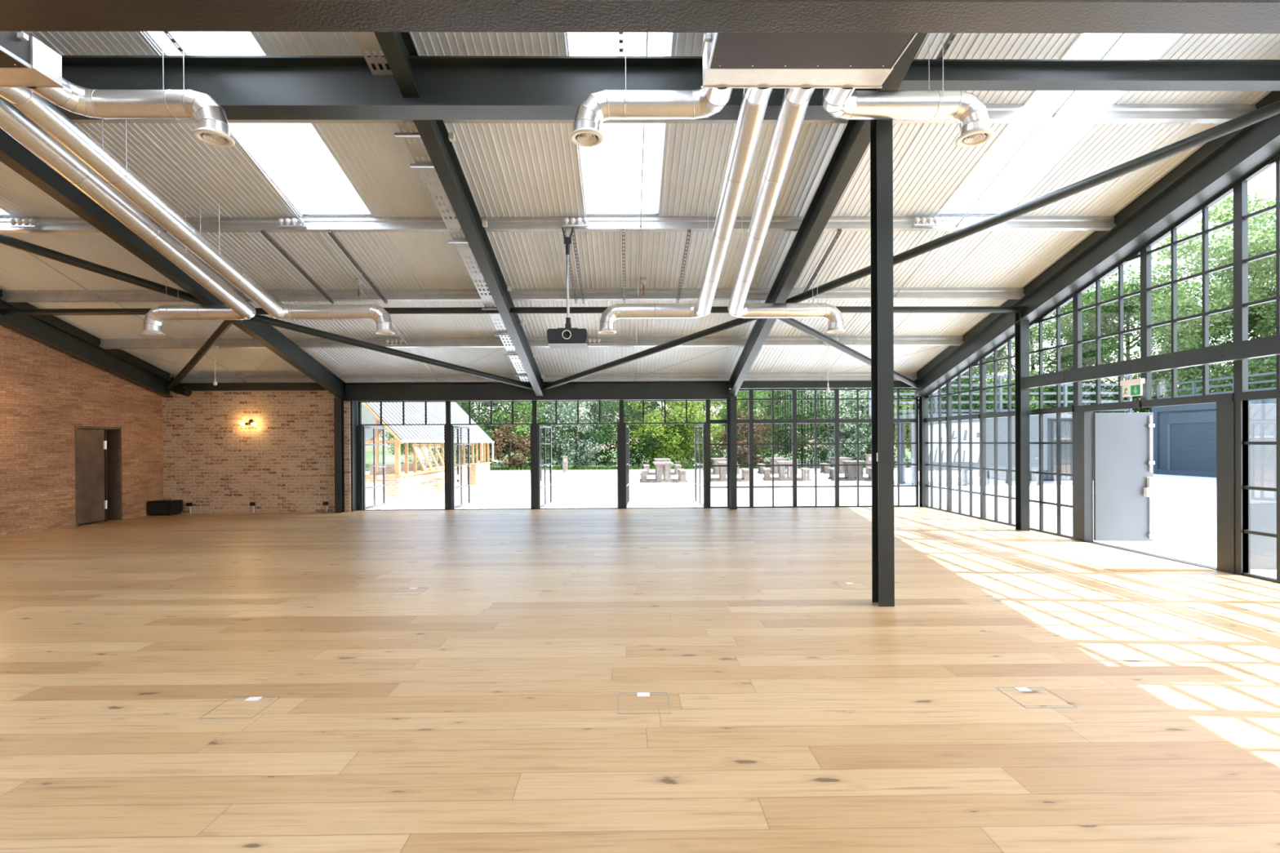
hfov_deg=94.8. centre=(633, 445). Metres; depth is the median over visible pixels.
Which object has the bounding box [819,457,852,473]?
picnic table
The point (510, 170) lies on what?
ceiling
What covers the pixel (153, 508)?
speaker grille
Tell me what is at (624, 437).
door
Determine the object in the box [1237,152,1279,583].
window
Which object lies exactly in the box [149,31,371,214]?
window
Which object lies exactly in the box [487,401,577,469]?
shrub
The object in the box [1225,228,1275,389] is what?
tree
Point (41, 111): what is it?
air duct
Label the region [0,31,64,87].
unit
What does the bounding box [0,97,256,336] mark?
air duct
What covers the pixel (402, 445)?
shrub
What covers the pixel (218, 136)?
grille
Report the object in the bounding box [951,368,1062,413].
shrub
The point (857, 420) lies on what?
window
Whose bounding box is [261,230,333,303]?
rail
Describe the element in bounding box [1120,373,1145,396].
exit sign
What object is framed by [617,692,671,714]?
floor hatch
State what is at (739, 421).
window
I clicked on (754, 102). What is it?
air duct
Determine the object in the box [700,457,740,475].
picnic table
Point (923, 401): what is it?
steel column
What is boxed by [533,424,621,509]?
door
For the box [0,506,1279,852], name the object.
floor
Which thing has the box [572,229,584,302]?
rail
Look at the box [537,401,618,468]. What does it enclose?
shrub
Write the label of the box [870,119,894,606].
steel column
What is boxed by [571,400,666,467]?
shrub
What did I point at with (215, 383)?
pendant cord
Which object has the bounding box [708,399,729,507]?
window
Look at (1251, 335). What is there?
tree
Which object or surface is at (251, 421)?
wall lamp
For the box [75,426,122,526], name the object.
door
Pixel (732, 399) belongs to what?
steel column
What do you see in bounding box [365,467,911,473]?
edging
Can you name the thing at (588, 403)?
tree
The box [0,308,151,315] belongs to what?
tube
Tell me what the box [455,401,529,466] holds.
shrub
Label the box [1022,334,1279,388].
horizontal beam
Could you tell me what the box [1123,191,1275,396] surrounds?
tree
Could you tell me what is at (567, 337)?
projector
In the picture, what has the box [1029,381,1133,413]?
shrub
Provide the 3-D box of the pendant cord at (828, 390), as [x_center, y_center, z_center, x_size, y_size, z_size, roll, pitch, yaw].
[4.019,-1.587,12.139,0.100,1.037,0.072,0,0,-1]
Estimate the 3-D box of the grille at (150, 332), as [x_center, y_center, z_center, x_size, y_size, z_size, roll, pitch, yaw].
[-7.674,-1.797,9.410,0.314,0.051,0.314,0,0,-1]
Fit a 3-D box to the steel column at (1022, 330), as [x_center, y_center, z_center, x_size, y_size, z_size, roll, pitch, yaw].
[6.943,-0.469,10.505,0.152,3.980,0.160,0,0,-1]
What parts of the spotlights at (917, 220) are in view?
globe, globe, globe, globe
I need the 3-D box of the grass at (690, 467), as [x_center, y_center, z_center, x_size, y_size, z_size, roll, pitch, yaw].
[5.613,1.301,35.218,32.083,0.410,2.260,0,0,-1]
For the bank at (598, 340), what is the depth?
12.09 m
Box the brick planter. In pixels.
[432,475,460,493]
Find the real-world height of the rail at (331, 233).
0.572 m
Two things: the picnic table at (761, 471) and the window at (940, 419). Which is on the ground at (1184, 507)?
the picnic table at (761, 471)
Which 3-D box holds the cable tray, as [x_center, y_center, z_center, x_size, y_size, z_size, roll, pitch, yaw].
[-2.443,-2.786,8.838,0.340,2.662,9.750,0,0,-1]
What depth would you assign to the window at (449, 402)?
14.30 m
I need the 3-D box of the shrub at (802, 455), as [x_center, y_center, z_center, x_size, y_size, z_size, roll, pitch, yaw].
[10.400,-1.441,36.384,5.583,6.057,5.605,0,0,31]
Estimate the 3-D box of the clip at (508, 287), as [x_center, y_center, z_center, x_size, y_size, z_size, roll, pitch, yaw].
[-2.078,-2.630,9.888,0.060,0.075,0.070,0,0,-1]
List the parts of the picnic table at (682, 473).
bench leg, leg, ground rail, ground rail, leg, leg, bench leg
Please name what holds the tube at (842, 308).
attached to the steel column at (1022, 330)
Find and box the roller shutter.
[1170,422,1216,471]
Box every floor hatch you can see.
[198,696,281,719]
[390,587,428,595]
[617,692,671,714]
[834,582,871,589]
[995,687,1078,708]
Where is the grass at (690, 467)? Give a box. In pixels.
[489,462,911,470]
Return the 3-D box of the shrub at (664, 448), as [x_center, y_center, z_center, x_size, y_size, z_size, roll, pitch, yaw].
[1.622,-1.532,36.638,5.575,6.336,5.554,0,0,-11]
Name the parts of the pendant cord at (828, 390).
cord, bulb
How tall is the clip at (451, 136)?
0.075 m
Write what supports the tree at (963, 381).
on the ground at (1184, 507)
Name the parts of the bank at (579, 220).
globe, globe, globe, globe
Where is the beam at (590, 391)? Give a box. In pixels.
[345,382,728,401]
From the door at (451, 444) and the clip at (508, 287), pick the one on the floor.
the door at (451, 444)
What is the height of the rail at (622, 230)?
0.572 m
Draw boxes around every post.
[186,502,194,513]
[249,502,257,512]
[323,501,329,512]
[562,456,568,472]
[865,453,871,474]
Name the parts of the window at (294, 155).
strut rail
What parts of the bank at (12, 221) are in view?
globe, globe, globe, globe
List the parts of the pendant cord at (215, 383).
cord, bulb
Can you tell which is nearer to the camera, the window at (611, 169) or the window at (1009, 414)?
the window at (611, 169)
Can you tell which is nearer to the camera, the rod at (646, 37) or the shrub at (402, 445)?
the rod at (646, 37)
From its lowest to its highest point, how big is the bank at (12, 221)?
0.119 m
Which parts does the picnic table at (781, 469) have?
bench leg, leg, leg, ground rail, leg, ground rail, leg, bench leg, bench leg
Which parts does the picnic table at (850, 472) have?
bench leg, leg, ground rail, leg, ground rail, leg, bench leg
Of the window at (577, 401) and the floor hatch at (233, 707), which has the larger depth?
the window at (577, 401)
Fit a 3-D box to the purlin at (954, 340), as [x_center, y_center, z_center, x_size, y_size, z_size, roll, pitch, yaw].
[-2.031,-2.132,12.196,17.806,0.212,0.116,0,0,-1]
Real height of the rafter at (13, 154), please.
3.373 m
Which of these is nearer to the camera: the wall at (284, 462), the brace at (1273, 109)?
the brace at (1273, 109)
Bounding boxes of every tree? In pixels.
[385,403,475,457]
[517,401,591,464]
[608,400,683,460]
[710,388,810,457]
[803,387,898,456]
[902,347,1012,413]
[964,296,1115,413]
[1044,264,1231,413]
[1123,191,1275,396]
[1201,226,1275,391]
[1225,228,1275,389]
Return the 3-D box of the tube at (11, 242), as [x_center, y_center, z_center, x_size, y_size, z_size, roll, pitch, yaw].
[-8.914,-2.906,7.967,0.132,1.268,5.852,0,0,41]
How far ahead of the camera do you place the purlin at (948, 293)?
10.28 m
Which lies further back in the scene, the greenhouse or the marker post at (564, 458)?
the marker post at (564, 458)
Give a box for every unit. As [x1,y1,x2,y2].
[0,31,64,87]
[701,32,917,88]
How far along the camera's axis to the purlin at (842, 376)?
14.12 m
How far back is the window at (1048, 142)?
7.11 m
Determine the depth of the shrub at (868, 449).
35.61 m
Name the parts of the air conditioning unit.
hanger rod, casing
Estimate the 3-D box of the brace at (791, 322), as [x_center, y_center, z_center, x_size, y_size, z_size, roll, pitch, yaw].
[4.660,-1.883,12.285,5.710,1.084,0.132,-1,0,-40]
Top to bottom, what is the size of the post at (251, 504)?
0.255 m
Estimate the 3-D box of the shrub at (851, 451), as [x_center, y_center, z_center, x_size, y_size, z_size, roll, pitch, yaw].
[13.019,-1.251,36.207,5.904,5.645,5.571,0,0,-3]
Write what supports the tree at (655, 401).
on the ground at (1184, 507)
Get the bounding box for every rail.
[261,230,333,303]
[327,230,387,303]
[562,229,577,302]
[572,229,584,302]
[622,230,625,302]
[676,229,691,302]
[799,229,841,302]
[936,32,957,58]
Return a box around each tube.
[0,233,205,305]
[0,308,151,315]
[167,320,232,390]
[248,314,533,390]
[254,306,499,314]
[509,306,728,313]
[835,306,1020,312]
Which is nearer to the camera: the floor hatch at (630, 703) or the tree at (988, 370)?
the floor hatch at (630, 703)
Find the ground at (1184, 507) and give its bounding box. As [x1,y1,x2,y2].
[365,470,1276,578]
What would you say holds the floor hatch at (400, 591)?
on the floor
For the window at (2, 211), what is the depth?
8.23 m
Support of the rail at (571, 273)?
attached to the purlin at (948, 293)
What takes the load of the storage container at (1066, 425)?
on the ground at (1184, 507)
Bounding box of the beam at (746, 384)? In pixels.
[739,381,917,388]
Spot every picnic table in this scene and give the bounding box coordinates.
[639,462,687,482]
[643,457,681,475]
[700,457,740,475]
[710,461,748,481]
[756,457,798,474]
[762,460,811,480]
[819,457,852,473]
[827,460,871,480]
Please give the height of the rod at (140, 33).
3.072 m
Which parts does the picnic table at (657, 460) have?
bench leg, ground rail, bench leg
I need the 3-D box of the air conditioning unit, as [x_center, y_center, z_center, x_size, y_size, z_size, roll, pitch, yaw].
[1.345,-3.714,4.446,1.570,1.380,1.090,0,0,-1]
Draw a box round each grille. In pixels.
[140,329,165,336]
[148,502,169,513]
[192,126,235,146]
[373,328,395,335]
[569,126,604,146]
[597,328,617,334]
[825,327,845,333]
[955,126,995,146]
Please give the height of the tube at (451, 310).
0.111 m
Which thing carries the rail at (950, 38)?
attached to the steel beam at (962, 74)
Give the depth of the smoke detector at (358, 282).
9.93 m
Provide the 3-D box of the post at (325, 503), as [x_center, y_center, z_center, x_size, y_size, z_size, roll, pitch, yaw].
[-7.264,1.461,13.949,0.141,0.255,0.055,0,0,-1]
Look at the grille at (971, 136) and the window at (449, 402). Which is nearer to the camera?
the grille at (971, 136)
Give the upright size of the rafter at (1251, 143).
3.346 m
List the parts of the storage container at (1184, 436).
guide rail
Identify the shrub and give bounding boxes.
[378,430,462,463]
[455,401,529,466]
[486,419,530,470]
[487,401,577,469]
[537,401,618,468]
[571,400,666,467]
[613,400,705,468]
[663,388,747,468]
[712,388,798,466]
[719,408,771,468]
[753,391,844,466]
[797,387,896,466]
[842,387,933,467]
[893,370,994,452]
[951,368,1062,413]
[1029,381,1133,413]
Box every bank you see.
[8,218,37,227]
[276,217,305,226]
[364,448,911,471]
[384,339,404,345]
[562,217,589,226]
[588,338,600,344]
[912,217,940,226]
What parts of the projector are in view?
plate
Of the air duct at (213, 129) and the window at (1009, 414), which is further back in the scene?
the window at (1009, 414)
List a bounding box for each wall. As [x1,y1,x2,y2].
[0,324,171,537]
[162,390,351,513]
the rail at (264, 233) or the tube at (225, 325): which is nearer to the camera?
the rail at (264, 233)
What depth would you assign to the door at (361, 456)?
14.33 m
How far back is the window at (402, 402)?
14.28 m
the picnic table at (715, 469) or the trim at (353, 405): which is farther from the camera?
the picnic table at (715, 469)
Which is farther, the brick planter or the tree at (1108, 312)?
the tree at (1108, 312)
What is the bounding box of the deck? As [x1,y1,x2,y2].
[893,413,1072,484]
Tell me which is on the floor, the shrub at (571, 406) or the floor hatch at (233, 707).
the floor hatch at (233, 707)
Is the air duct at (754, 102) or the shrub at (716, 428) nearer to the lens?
the air duct at (754, 102)
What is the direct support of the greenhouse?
on the ground at (1184, 507)
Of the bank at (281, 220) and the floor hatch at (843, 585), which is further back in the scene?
the bank at (281, 220)
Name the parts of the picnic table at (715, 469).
leg, leg, ground rail, bench leg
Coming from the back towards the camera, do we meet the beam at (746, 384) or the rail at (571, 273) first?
the beam at (746, 384)
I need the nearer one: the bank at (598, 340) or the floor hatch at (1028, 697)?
the floor hatch at (1028, 697)
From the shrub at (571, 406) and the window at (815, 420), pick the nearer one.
the window at (815, 420)
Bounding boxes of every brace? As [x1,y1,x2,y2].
[542,317,759,390]
[777,318,919,388]
[785,100,1279,302]
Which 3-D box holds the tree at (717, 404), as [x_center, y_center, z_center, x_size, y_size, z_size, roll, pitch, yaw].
[8.879,-2.767,43.669,7.192,8.610,6.960,0,0,-30]
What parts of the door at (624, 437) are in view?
pane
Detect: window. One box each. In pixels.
[0,208,9,214]
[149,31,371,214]
[358,400,448,425]
[448,400,534,425]
[533,400,621,424]
[567,32,672,213]
[621,400,708,424]
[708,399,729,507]
[728,389,751,507]
[751,388,795,507]
[794,388,837,507]
[836,388,871,506]
[893,388,918,506]
[924,381,947,511]
[938,33,1179,213]
[946,357,981,519]
[981,334,1015,526]
[1029,293,1075,538]
[1075,246,1143,412]
[1143,182,1237,407]
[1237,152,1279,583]
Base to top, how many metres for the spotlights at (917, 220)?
0.119 m
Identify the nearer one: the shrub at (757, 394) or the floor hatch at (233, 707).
the floor hatch at (233, 707)
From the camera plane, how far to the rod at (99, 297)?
11.05 m
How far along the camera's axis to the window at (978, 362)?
12.79 m
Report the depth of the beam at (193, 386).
13.81 m
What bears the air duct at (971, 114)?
attached to the air conditioning unit
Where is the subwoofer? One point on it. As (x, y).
(161, 507)
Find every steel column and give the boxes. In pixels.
[333,397,344,512]
[728,395,737,509]
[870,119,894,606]
[919,395,928,507]
[1014,306,1030,531]
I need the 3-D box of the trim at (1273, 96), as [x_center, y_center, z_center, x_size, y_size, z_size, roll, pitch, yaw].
[-1.865,-3.219,7.473,18.150,4.331,13.830,0,0,-1]
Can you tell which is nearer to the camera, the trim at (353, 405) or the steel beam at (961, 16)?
the steel beam at (961, 16)
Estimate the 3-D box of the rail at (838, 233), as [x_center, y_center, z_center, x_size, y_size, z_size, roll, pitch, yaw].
[2.942,-2.794,9.363,0.041,0.572,2.006,0,0,-1]
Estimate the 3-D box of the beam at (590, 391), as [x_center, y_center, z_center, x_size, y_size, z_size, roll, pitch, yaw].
[-2.293,-1.280,14.185,9.160,0.400,0.132,0,0,-1]
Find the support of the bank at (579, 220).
attached to the purlin at (553, 224)
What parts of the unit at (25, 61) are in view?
casing, hanger rod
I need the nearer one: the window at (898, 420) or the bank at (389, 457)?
the window at (898, 420)
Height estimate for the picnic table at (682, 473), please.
0.830 m
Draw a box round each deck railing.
[868,374,1132,415]
[1156,371,1275,399]
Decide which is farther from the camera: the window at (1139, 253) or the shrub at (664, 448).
the shrub at (664, 448)
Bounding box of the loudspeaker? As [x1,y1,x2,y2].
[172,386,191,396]
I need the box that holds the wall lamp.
[239,419,257,425]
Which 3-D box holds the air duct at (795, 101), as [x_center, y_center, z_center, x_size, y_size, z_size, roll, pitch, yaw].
[1.709,-2.657,7.592,1.747,1.678,5.084,0,0,22]
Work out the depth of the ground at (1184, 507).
17.66 m
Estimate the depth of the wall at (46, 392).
11.33 m
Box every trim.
[0,90,1279,399]
[171,377,900,511]
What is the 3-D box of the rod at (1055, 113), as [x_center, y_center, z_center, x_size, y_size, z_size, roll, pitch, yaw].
[4.608,-3.101,8.650,4.105,3.072,11.027,0,0,-1]
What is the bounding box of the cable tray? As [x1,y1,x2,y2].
[351,31,529,382]
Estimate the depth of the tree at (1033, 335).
37.77 m
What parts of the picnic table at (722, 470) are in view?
leg, ground rail, bench leg, bench leg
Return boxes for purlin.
[0,215,1115,232]
[0,287,1024,302]
[71,103,1256,123]
[98,335,963,349]
[173,372,917,382]
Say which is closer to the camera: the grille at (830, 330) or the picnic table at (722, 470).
the grille at (830, 330)
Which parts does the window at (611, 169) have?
strut rail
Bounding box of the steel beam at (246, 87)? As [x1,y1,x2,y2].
[53,55,876,119]
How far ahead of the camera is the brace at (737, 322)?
11.93 m
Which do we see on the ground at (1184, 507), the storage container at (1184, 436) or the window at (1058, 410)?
the storage container at (1184, 436)
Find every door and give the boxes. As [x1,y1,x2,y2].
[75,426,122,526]
[356,425,460,511]
[446,424,542,510]
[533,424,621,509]
[620,423,710,508]
[1072,400,1276,575]
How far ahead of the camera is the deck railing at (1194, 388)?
26.36 m
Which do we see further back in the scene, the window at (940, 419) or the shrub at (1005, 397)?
the shrub at (1005, 397)
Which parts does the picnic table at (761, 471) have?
bench leg, leg, leg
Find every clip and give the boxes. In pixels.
[448,132,455,142]
[482,220,487,226]
[506,285,511,291]
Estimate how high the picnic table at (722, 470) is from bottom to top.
0.830 m
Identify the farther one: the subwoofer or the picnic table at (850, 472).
the picnic table at (850, 472)
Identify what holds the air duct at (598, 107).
attached to the air conditioning unit
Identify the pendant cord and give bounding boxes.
[211,346,218,386]
[825,342,831,393]
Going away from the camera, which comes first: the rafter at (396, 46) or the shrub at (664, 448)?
the rafter at (396, 46)
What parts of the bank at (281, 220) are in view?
globe, globe, globe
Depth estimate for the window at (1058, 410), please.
9.95 m
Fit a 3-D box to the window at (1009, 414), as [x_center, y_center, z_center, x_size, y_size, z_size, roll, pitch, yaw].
[7.144,-0.301,11.383,0.105,3.636,1.270,0,0,-1]
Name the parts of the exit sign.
panel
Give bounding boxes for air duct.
[0,87,395,335]
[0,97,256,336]
[26,31,235,146]
[569,32,733,146]
[597,88,773,334]
[728,88,845,333]
[822,32,995,146]
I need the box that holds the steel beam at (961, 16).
[0,0,1279,33]
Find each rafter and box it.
[0,128,346,399]
[0,298,173,397]
[373,31,544,397]
[728,32,927,396]
[913,99,1279,395]
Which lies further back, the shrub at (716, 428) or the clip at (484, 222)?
the shrub at (716, 428)
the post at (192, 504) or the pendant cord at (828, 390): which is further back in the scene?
the post at (192, 504)
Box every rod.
[26,251,275,382]
[138,31,502,381]
[545,32,727,380]
[761,33,1124,379]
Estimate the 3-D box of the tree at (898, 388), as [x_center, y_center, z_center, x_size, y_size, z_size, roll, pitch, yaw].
[16.076,-4.020,43.238,7.296,11.059,7.621,0,0,-28]
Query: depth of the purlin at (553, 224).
8.36 m
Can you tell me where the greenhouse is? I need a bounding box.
[361,402,498,498]
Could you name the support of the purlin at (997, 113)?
attached to the rafter at (396, 46)
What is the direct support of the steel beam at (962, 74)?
attached to the rafter at (855, 140)
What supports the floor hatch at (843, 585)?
on the floor
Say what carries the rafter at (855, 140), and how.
attached to the steel beam at (246, 87)
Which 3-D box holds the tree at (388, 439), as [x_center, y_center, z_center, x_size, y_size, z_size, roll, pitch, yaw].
[-15.105,-2.629,42.739,6.960,8.614,7.192,0,0,-8]
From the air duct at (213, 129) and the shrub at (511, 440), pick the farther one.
the shrub at (511, 440)
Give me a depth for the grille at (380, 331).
9.39 m
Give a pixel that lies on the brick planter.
(439, 482)
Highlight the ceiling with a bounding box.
[0,31,1279,377]
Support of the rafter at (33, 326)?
attached to the wall at (284, 462)
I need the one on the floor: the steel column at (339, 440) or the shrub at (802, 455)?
the steel column at (339, 440)
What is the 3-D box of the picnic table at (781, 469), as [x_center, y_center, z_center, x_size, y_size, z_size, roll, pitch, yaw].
[6.724,1.120,25.880,2.000,0.830,1.700,0,0,11]
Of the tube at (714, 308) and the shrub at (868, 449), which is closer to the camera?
the tube at (714, 308)
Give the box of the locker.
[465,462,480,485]
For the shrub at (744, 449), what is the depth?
35.01 m
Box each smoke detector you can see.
[355,280,361,296]
[640,279,646,295]
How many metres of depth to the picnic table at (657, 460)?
30.39 m
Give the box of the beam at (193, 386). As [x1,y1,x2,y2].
[164,382,326,391]
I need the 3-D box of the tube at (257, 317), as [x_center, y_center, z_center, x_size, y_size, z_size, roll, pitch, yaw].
[-4.584,-1.830,12.184,5.857,1.084,0.131,0,0,-39]
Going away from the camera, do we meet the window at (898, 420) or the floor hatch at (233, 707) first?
the floor hatch at (233, 707)
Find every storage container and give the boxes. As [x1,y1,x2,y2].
[977,420,1072,481]
[1151,398,1275,477]
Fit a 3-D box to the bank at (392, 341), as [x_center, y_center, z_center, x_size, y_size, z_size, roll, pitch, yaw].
[-4.894,-2.109,12.067,0.370,0.119,0.076,0,0,-1]
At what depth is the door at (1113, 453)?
9.14 m
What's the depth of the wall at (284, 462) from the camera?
13.95 m
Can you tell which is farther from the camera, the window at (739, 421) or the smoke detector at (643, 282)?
the window at (739, 421)
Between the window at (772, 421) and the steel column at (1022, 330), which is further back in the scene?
the window at (772, 421)
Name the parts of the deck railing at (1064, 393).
post, post, post, rail, rail, rail, rail, rail, post, post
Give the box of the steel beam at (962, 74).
[897,58,1279,90]
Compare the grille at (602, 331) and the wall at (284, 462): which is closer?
the grille at (602, 331)
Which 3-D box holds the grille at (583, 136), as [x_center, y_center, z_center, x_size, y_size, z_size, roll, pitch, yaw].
[-0.425,-2.833,5.405,0.314,0.051,0.314,0,0,-1]
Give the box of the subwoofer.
[147,499,182,515]
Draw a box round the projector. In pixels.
[546,226,588,348]
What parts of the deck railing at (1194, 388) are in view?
post, post, rail, rail, rail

